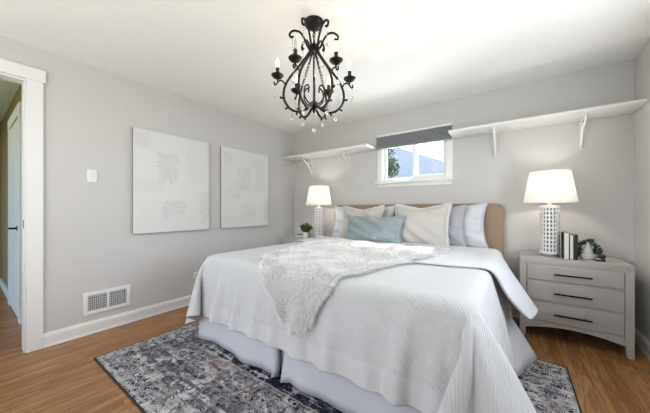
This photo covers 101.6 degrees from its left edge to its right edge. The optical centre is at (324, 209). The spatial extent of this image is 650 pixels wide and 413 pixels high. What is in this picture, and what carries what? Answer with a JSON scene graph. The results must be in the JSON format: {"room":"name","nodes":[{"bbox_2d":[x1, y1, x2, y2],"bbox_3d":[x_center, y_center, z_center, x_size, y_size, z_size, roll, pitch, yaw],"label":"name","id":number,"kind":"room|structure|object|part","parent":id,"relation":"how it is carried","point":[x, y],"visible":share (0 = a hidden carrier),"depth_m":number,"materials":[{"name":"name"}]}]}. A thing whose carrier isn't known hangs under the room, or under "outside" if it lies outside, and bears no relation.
{"room":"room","nodes":[
{"label":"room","id":0,"kind":"room"},
{"bbox_2d":[0,122,0,277],"bbox_3d":[-5.273,-0.088,3.402,0.100,2.420,1.415,0,0,36],"label":"wall","id":1,"kind":"structure","parent":0,"point":[0,122],"depth_m":3.94,"materials":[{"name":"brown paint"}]},
{"bbox_2d":[1,84,21,286],"bbox_3d":[-3.623,-0.088,3.143,3.080,2.420,0.095,0,0,36],"label":"wall","id":2,"kind":"structure","parent":0,"point":[18,96],"depth_m":3.60,"materials":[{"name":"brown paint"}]},
{"bbox_2d":[0,278,21,324],"bbox_3d":[-3.615,1.067,3.068,2.980,0.110,0.017,0,0,36],"label":"baseboard","id":3,"kind":"structure","parent":2,"relation":"attached to","point":[3,286],"depth_m":3.51,"materials":[{"name":"white paint"}]},
{"bbox_2d":[7,119,17,317],"bbox_3d":[-3.377,0.092,2.851,0.740,2.040,0.087,0,0,36],"label":"door","id":4,"kind":"structure","parent":2,"relation":"in","point":[13,228],"depth_m":2.85,"materials":[{"name":"white paint"}]},
{"bbox_2d":[8,101,21,324],"bbox_3d":[-3.361,0.037,2.874,1.001,2.170,0.034,0,0,36],"label":"trim","id":5,"kind":"structure","parent":2,"relation":"attached to","point":[17,113],"depth_m":2.60,"materials":[{"name":"white paint"}]},
{"bbox_2d":[0,35,293,332],"bbox_3d":[-1.880,-0.088,2.825,0.121,2.421,4.450,0,0,36],"label":"wall","id":6,"kind":"structure","parent":0,"point":[90,113],"depth_m":2.52,"materials":[{"name":"grey paint"}]},
{"bbox_2d":[0,58,45,352],"bbox_3d":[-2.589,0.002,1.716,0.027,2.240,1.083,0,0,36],"label":"trim","id":7,"kind":"structure","parent":6,"relation":"attached to","point":[35,78],"depth_m":2.10,"materials":[{"name":"white paint"}]},
{"bbox_2d":[87,169,96,181],"bbox_3d":[-2.107,-0.304,2.398,0.010,0.112,0.072,0,0,36],"label":"light switch","id":8,"kind":"object","parent":6,"relation":"attached to","point":[91,174],"visible":1,"depth_m":2.39,"materials":[{"name":"white plastic"}]},
{"bbox_2d":[83,285,130,315],"bbox_3d":[-2.036,0.848,2.490,0.019,0.201,0.359,0,0,36],"label":"air vent","id":9,"kind":"object","parent":6,"relation":"in","point":[112,298],"visible":1,"depth_m":2.48,"materials":[{"name":"white plastic"}]},
{"bbox_2d":[43,295,191,347],"bbox_3d":[-1.402,1.065,3.368,0.019,0.114,3.010,0,0,36],"label":"baseboard","id":10,"kind":"structure","parent":6,"relation":"attached to","point":[62,335],"depth_m":2.50,"materials":[{"name":"white paint"}]},
{"bbox_2d":[132,127,208,233],"bbox_3d":[-1.682,-0.288,2.961,0.037,1.064,0.795,0,0,36],"label":"canvas painting","id":11,"kind":"object","parent":6,"relation":"attached to","point":[170,173],"visible":1,"depth_m":2.89,"materials":[{"name":"grey fabric"}]},
{"bbox_3d":[-1.685,-0.288,2.962,0.030,1.056,0.787,0,0,36],"label":"stretcher frame","id":12,"kind":"part","parent":11,"relation":"part of","materials":[{"name":"white wood"}]},
{"bbox_2d":[220,146,267,227],"bbox_3d":[-1.115,-0.289,3.747,0.037,1.062,0.796,0,0,36],"label":"canvas painting","id":13,"kind":"object","parent":6,"relation":"attached to","point":[243,174],"visible":1,"depth_m":3.68,"materials":[{"name":"grey fabric"}]},
{"bbox_3d":[-1.118,-0.289,3.749,0.030,1.054,0.788,0,0,36],"label":"stretcher frame","id":14,"kind":"part","parent":13,"relation":"part of","materials":[{"name":"grey fabric"}]},
{"bbox_2d":[0,0,649,133],"bbox_3d":[-1.470,-1.348,2.529,7.291,0.100,4.750,0,0,36],"label":"ceiling","id":15,"kind":"structure","parent":0,"point":[220,54],"depth_m":2.09,"materials":[{"name":"white paint"}]},
{"bbox_2d":[271,15,355,131],"bbox_3d":[-0.076,-0.916,1.838,0.555,0.762,0.572,0,0,36],"label":"chandelier","id":16,"kind":"object","parent":15,"relation":"hanging from","point":[313,23],"visible":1,"depth_m":1.81,"materials":[{"name":"black metal"}]},
{"bbox_3d":[-0.221,-0.882,1.825,0.265,0.464,0.017,0,0,-5],"label":"arm","id":17,"kind":"part","parent":16,"relation":"part of","materials":[{"name":"black metal"}]},
{"bbox_3d":[-0.181,-1.006,1.611,0.025,0.072,0.024,0,0,36],"label":"bulb","id":18,"kind":"part","parent":16,"relation":"part of","materials":[{"name":"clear glass"}]},
{"bbox_3d":[-0.137,-0.882,1.706,0.017,0.464,0.265,0,0,25],"label":"arm","id":19,"kind":"part","parent":16,"relation":"part of","materials":[{"name":"black metal"}]},
{"bbox_3d":[-0.160,-0.882,1.957,0.017,0.464,0.265,0,0,-35],"label":"arm","id":20,"kind":"part","parent":16,"relation":"part of","materials":[{"name":"black metal"}]},
{"bbox_3d":[-0.015,-0.882,1.970,0.017,0.464,0.265,0,0,25],"label":"arm","id":21,"kind":"part","parent":16,"relation":"part of","materials":[{"name":"black metal"}]},
{"bbox_3d":[0.008,-0.882,1.719,0.017,0.464,0.265,0,0,-35],"label":"arm","id":22,"kind":"part","parent":16,"relation":"part of","materials":[{"name":"black metal"}]},
{"bbox_3d":[0.068,-1.006,1.634,0.025,0.072,0.024,0,0,36],"label":"bulb","id":23,"kind":"part","parent":16,"relation":"part of","materials":[{"name":"white glass"}]},
{"bbox_3d":[0.069,-0.882,1.851,0.265,0.464,0.017,0,0,-5],"label":"arm","id":24,"kind":"part","parent":16,"relation":"part of","materials":[{"name":"black metal"}]},
{"bbox_2d":[0,287,649,412],"bbox_3d":[-1.470,1.172,2.529,7.291,0.100,4.750,0,0,36],"label":"floor","id":25,"kind":"structure","parent":0,"point":[65,377],"depth_m":1.87,"materials":[{"name":"brown wood"}]},
{"bbox_2d":[282,235,328,243],"bbox_3d":[-0.265,0.772,4.071,0.690,0.700,0.480,0,0,36],"label":"nightstand","id":26,"kind":"object","parent":25,"relation":"on","point":[286,239],"visible":0.06,"depth_m":4.03,"materials":[{"name":"beige paint"}]},
{"bbox_2d":[300,223,312,237],"bbox_3d":[-0.265,0.307,3.964,0.224,0.230,0.218,0,0,36],"label":"potted plant","id":27,"kind":"object","parent":26,"relation":"on","point":[305,229],"visible":1,"depth_m":3.92,"materials":[{"name":"green plant"}]},
{"bbox_3d":[-0.290,0.380,3.959,0.096,0.085,0.096,0,0,36],"label":"pot","id":28,"kind":"part","parent":27,"relation":"part of","materials":[{"name":"white ceramic"}]},
{"bbox_2d":[306,185,331,237],"bbox_3d":[-0.091,0.039,3.945,0.390,0.767,0.390,0,0,36],"label":"table lamp","id":29,"kind":"object","parent":26,"relation":"on","point":[318,195],"visible":0.98,"depth_m":3.85,"materials":[{"name":"white metal"}]},
{"bbox_3d":[-0.091,-0.204,3.945,0.384,0.277,0.384,0,0,36],"label":"lamp shade","id":30,"kind":"part","parent":29,"relation":"part of","materials":[{"name":"white fabric"}]},
{"bbox_2d":[94,321,581,412],"bbox_3d":[-0.012,1.116,1.927,2.861,0.012,1.921,0,0,36],"label":"area rug","id":31,"kind":"object","parent":25,"relation":"on","point":[174,371],"visible":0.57,"depth_m":1.71,"materials":[{"name":"grey carpet"}]},
{"bbox_2d":[198,203,536,412],"bbox_3d":[0.479,0.523,2.478,2.374,1.174,2.212,0,0,36],"label":"bed","id":32,"kind":"object","parent":31,"relation":"on","point":[335,390],"visible":0.28,"depth_m":1.79,"materials":[{"name":"beige fabric"}]},
{"bbox_3d":[-0.702,0.901,2.027,0.997,0.398,0.146,0,0,41],"label":"skirt panel","id":33,"kind":"part","parent":32,"relation":"part of","materials":[{"name":"white fabric"}]},
{"bbox_3d":[-0.230,0.894,1.744,0.421,0.385,0.031,0,0,36],"label":"skirt panel","id":34,"kind":"part","parent":32,"relation":"part of","materials":[{"name":"white fabric"}]},
{"bbox_2d":[332,206,343,236],"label":"bed pillow","id":35,"kind":"object","parent":32,"relation":"on","point":[339,212],"depth_m":3.81,"materials":[{"name":"white fabric"}]},
{"bbox_3d":[0.171,0.901,1.391,1.077,0.398,0.078,0,0,36],"label":"skirt panel","id":36,"kind":"part","parent":32,"relation":"part of","materials":[{"name":"white fabric"}]},
{"bbox_2d":[185,241,536,412],"bbox_3d":[0.250,0.779,2.229,2.569,0.780,1.844,0,0,36],"label":"quilt","id":37,"kind":"object","parent":32,"relation":"on","point":[426,338],"visible":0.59,"depth_m":1.31,"materials":[{"name":"grey fabric"}]},
{"bbox_2d":[257,238,450,335],"bbox_3d":[0.150,0.524,2.165,1.406,0.457,1.444,0,0,36],"label":"fur throw","id":38,"kind":"object","parent":37,"relation":"on","point":[297,278],"visible":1,"depth_m":1.74,"materials":[{"name":"white fur"}]},
{"bbox_2d":[294,236,537,318],"bbox_3d":[0.567,0.595,2.589,2.362,0.453,1.036,0,0,36],"label":"duvet","id":39,"kind":"object","parent":37,"relation":"on","point":[492,260],"visible":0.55,"depth_m":1.91,"materials":[{"name":"white fabric"}]},
{"bbox_2d":[344,215,405,242],"bbox_3d":[0.558,0.239,3.138,0.765,0.337,0.206,0,0,36],"label":"lumbar cushion","id":40,"kind":"object","parent":39,"relation":"on","point":[375,229],"visible":0.79,"depth_m":3.05,"materials":[{"name":"blue fabric"}]},
{"bbox_2d":[340,205,384,237],"bbox_3d":[0.468,0.184,3.474,0.615,0.485,0.211,0,0,36],"label":"throw cushion","id":41,"kind":"object","parent":32,"relation":"on","point":[375,211],"visible":0.45,"depth_m":3.49,"materials":[{"name":"grey fabric"}]},
{"bbox_2d":[382,206,394,216],"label":"bed pillow","id":42,"kind":"object","parent":32,"relation":"on","point":[388,211],"depth_m":3.41,"materials":[{"name":"white fabric"}]},
{"bbox_3d":[1.022,0.479,3.401,2.112,1.086,0.080,0,0,36],"label":"headboard","id":43,"kind":"part","parent":32,"relation":"part of","materials":[{"name":"beige fabric"}]},
{"bbox_2d":[394,202,452,244],"bbox_3d":[1.056,0.181,2.950,0.650,0.514,0.228,0,0,36],"label":"throw cushion","id":44,"kind":"object","parent":32,"relation":"on","point":[428,225],"visible":0.76,"depth_m":2.86,"materials":[{"name":"beige fabric"}]},
{"bbox_2d":[447,204,466,246],"bbox_3d":[1.227,0.188,2.981,0.675,0.488,0.181,0,0,33],"label":"bed pillow","id":45,"kind":"object","parent":32,"relation":"on","point":[456,233],"visible":0.32,"depth_m":2.82,"materials":[{"name":"grey fabric"}]},
{"bbox_2d":[464,203,488,247],"bbox_3d":[1.314,0.180,3.049,0.976,0.503,0.199,0,0,36],"label":"bed pillow","id":46,"kind":"object","parent":32,"relation":"on","point":[474,218],"visible":0.34,"depth_m":2.81,"materials":[{"name":"white fabric"}]},
{"bbox_3d":[1.233,0.882,1.726,0.269,0.442,1.750,0,0,36],"label":"skirt panel","id":47,"kind":"part","parent":32,"relation":"part of","materials":[{"name":"white fabric"}]},
{"bbox_2d":[519,250,634,359],"bbox_3d":[2.141,0.772,2.335,0.690,0.700,0.480,0,0,36],"label":"nightstand","id":48,"kind":"object","parent":25,"relation":"on","point":[593,297],"visible":0.89,"depth_m":2.13,"materials":[{"name":"beige paint"}]},
{"bbox_3d":[1.778,1.051,2.381,0.048,0.142,0.050,0,0,36],"label":"leg","id":49,"kind":"part","parent":48,"relation":"part of","materials":[{"name":"beige paint"}]},
{"bbox_2d":[523,169,578,256],"bbox_3d":[2.039,0.039,2.408,0.390,0.767,0.390,0,0,36],"label":"table lamp","id":50,"kind":"object","parent":48,"relation":"on","point":[551,186],"visible":1,"depth_m":2.34,"materials":[{"name":"white metal"}]},
{"bbox_3d":[2.039,-0.204,2.408,0.384,0.277,0.384,0,0,36],"label":"lamp shade","id":51,"kind":"part","parent":50,"relation":"part of","materials":[{"name":"white fabric"}]},
{"bbox_2d":[561,232,568,258],"bbox_3d":[2.088,0.311,2.305,0.037,0.223,0.150,0,0,36],"label":"book","id":52,"kind":"object","parent":48,"relation":"on","point":[564,235],"visible":1,"depth_m":2.25,"materials":[{"name":"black paper"}]},
{"bbox_2d":[569,234,573,259],"bbox_3d":[2.111,0.319,2.282,0.027,0.207,0.146,0,0,36],"label":"book","id":53,"kind":"object","parent":48,"relation":"on","point":[571,237],"visible":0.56,"depth_m":2.23,"materials":[{"name":"white paper"}]},
{"bbox_3d":[2.011,0.545,2.155,0.230,0.012,0.036,0,0,36],"label":"handle","id":54,"kind":"part","parent":48,"relation":"part of","materials":[{"name":"black metal"}]},
{"bbox_3d":[2.011,0.706,2.155,0.230,0.012,0.036,0,0,36],"label":"handle","id":55,"kind":"part","parent":48,"relation":"part of","materials":[{"name":"black metal"}]},
{"bbox_3d":[2.011,0.882,2.155,0.230,0.012,0.036,0,0,36],"label":"handle","id":56,"kind":"part","parent":48,"relation":"part of","materials":[{"name":"black metal"}]},
{"bbox_2d":[571,233,577,259],"bbox_3d":[2.133,0.317,2.267,0.025,0.211,0.146,0,0,36],"label":"book","id":57,"kind":"object","parent":48,"relation":"on","point":[575,235],"visible":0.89,"depth_m":2.21,"materials":[{"name":"black paper"}]},
{"bbox_3d":[2.110,0.545,2.292,0.586,0.123,0.306,0,0,36],"label":"drawer","id":58,"kind":"part","parent":48,"relation":"part of","materials":[{"name":"beige paint"}]},
{"bbox_3d":[2.110,0.706,2.292,0.586,0.155,0.306,0,0,36],"label":"drawer","id":59,"kind":"part","parent":48,"relation":"part of","materials":[{"name":"beige paint"}]},
{"bbox_3d":[2.110,0.882,2.292,0.586,0.157,0.306,0,0,36],"label":"drawer","id":60,"kind":"part","parent":48,"relation":"part of","materials":[{"name":"beige paint"}]},
{"bbox_2d":[578,238,606,259],"bbox_3d":[2.227,0.332,2.226,0.189,0.180,0.131,0,0,45],"label":"potted plant","id":61,"kind":"object","parent":48,"relation":"on","point":[587,253],"visible":0.97,"depth_m":2.22,"materials":[{"name":"green plant"}]},
{"bbox_3d":[2.299,1.051,2.005,0.048,0.142,0.050,0,0,36],"label":"leg","id":62,"kind":"part","parent":48,"relation":"part of","materials":[{"name":"beige paint"}]},
{"bbox_2d":[294,59,633,304],"bbox_3d":[1.125,-0.088,3.493,4.211,2.421,0.151,0,0,36],"label":"wall","id":63,"kind":"structure","parent":0,"point":[603,170],"depth_m":2.77,"materials":[{"name":"grey paint"}]},
{"bbox_2d":[281,144,375,175],"bbox_3d":[0.008,-0.704,4.010,1.542,0.296,0.326,0,0,36],"label":"wall shelf","id":64,"kind":"object","parent":63,"relation":"attached to","point":[348,150],"visible":0.98,"depth_m":3.93,"materials":[{"name":"white paint"}]},
{"bbox_2d":[375,124,454,187],"bbox_3d":[1.145,-0.653,3.445,1.000,0.710,0.186,0,0,36],"label":"window","id":65,"kind":"structure","parent":63,"relation":"in","point":[446,177],"depth_m":3.40,"materials":[{"name":"white plastic"}]},
{"bbox_3d":[1.017,-0.666,3.558,0.461,0.526,0.031,0,0,36],"label":"sash","id":66,"kind":"part","parent":65,"relation":"part of","materials":[{"name":"white plastic"}]},
{"bbox_2d":[376,123,451,149],"bbox_3d":[1.105,-0.914,3.389,0.954,0.197,0.041,0,0,36],"label":"window blind","id":67,"kind":"object","parent":65,"relation":"attached to","point":[437,133],"visible":0.94,"depth_m":3.35,"materials":[{"name":"grey fabric"}]},
{"bbox_3d":[1.105,-1.000,3.389,0.954,0.026,0.041,0,0,36],"label":"head rail","id":68,"kind":"part","parent":67,"relation":"part of","materials":[{"name":"white plastic"}]},
{"bbox_3d":[1.101,-0.823,3.384,0.952,0.014,0.026,0,0,36],"label":"rail","id":69,"kind":"part","parent":67,"relation":"part of","materials":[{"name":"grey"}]},
{"bbox_3d":[1.110,-0.336,3.396,1.000,0.077,0.065,0,0,36],"label":"sill","id":70,"kind":"part","parent":65,"relation":"part of","materials":[{"name":"white paint"}]},
{"bbox_3d":[1.300,-0.666,3.310,0.411,0.526,0.043,0,0,36],"label":"sash","id":71,"kind":"part","parent":65,"relation":"part of","materials":[{"name":"white plastic"}]},
{"bbox_2d":[510,305,518,317],"bbox_3d":[1.063,1.065,3.433,3.901,0.114,0.019,0,0,36],"label":"baseboard","id":72,"kind":"structure","parent":63,"relation":"attached to","point":[515,313],"depth_m":2.77,"materials":[{"name":"white paint"}]},
{"bbox_2d":[448,98,647,157],"bbox_3d":[1.996,-0.704,2.576,1.413,0.296,0.326,0,0,36],"label":"wall shelf","id":73,"kind":"object","parent":63,"relation":"attached to","point":[629,107],"visible":1,"depth_m":2.45,"materials":[{"name":"white paint"}]},
{"bbox_2d":[579,253,596,259],"bbox_3d":[2.220,0.396,2.241,0.120,0.052,0.120,0,0,36],"label":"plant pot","id":74,"kind":"object","parent":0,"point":[587,256],"depth_m":2.21,"materials":[{"name":"white ceramic"}]},
{"bbox_2d":[634,39,649,341],"bbox_3d":[1.426,-0.088,0.440,0.151,2.421,4.450,0,0,36],"label":"wall","id":75,"kind":"structure","parent":0,"point":[642,60],"depth_m":2.13,"materials":[{"name":"grey paint"}]},
{"bbox_2d":[635,328,649,359],"bbox_3d":[1.363,1.065,0.497,0.019,0.114,4.430,0,0,36],"label":"baseboard","id":76,"kind":"structure","parent":75,"relation":"attached to","point":[643,344],"depth_m":2.10,"materials":[{"name":"white paint"}]},
{"label":"outside","id":77,"kind":"structure","parent":0,"visible":0},
{"bbox_3d":[-0.529,1.772,4.594,80.000,0.100,80.000,0,0,36],"label":"ground","id":78,"kind":"structure","parent":77,"visible":0},
{"bbox_2d":[388,148,399,177],"bbox_3d":[1.774,-0.452,9.113,1.734,4.358,1.162,0,0,36],"label":"tree","id":79,"kind":"object","parent":78,"relation":"on","point":[391,168],"visible":0.09,"depth_m":8.65,"materials":[{"name":"green plant"}]},
{"bbox_2d":[388,148,442,177],"bbox_3d":[3.277,-0.628,12.946,10.400,4.700,5.400,0,0,36],"label":"house","id":80,"kind":"structure","parent":78,"relation":"on","point":[427,165],"depth_m":10.93,"materials":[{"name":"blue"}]}
]}

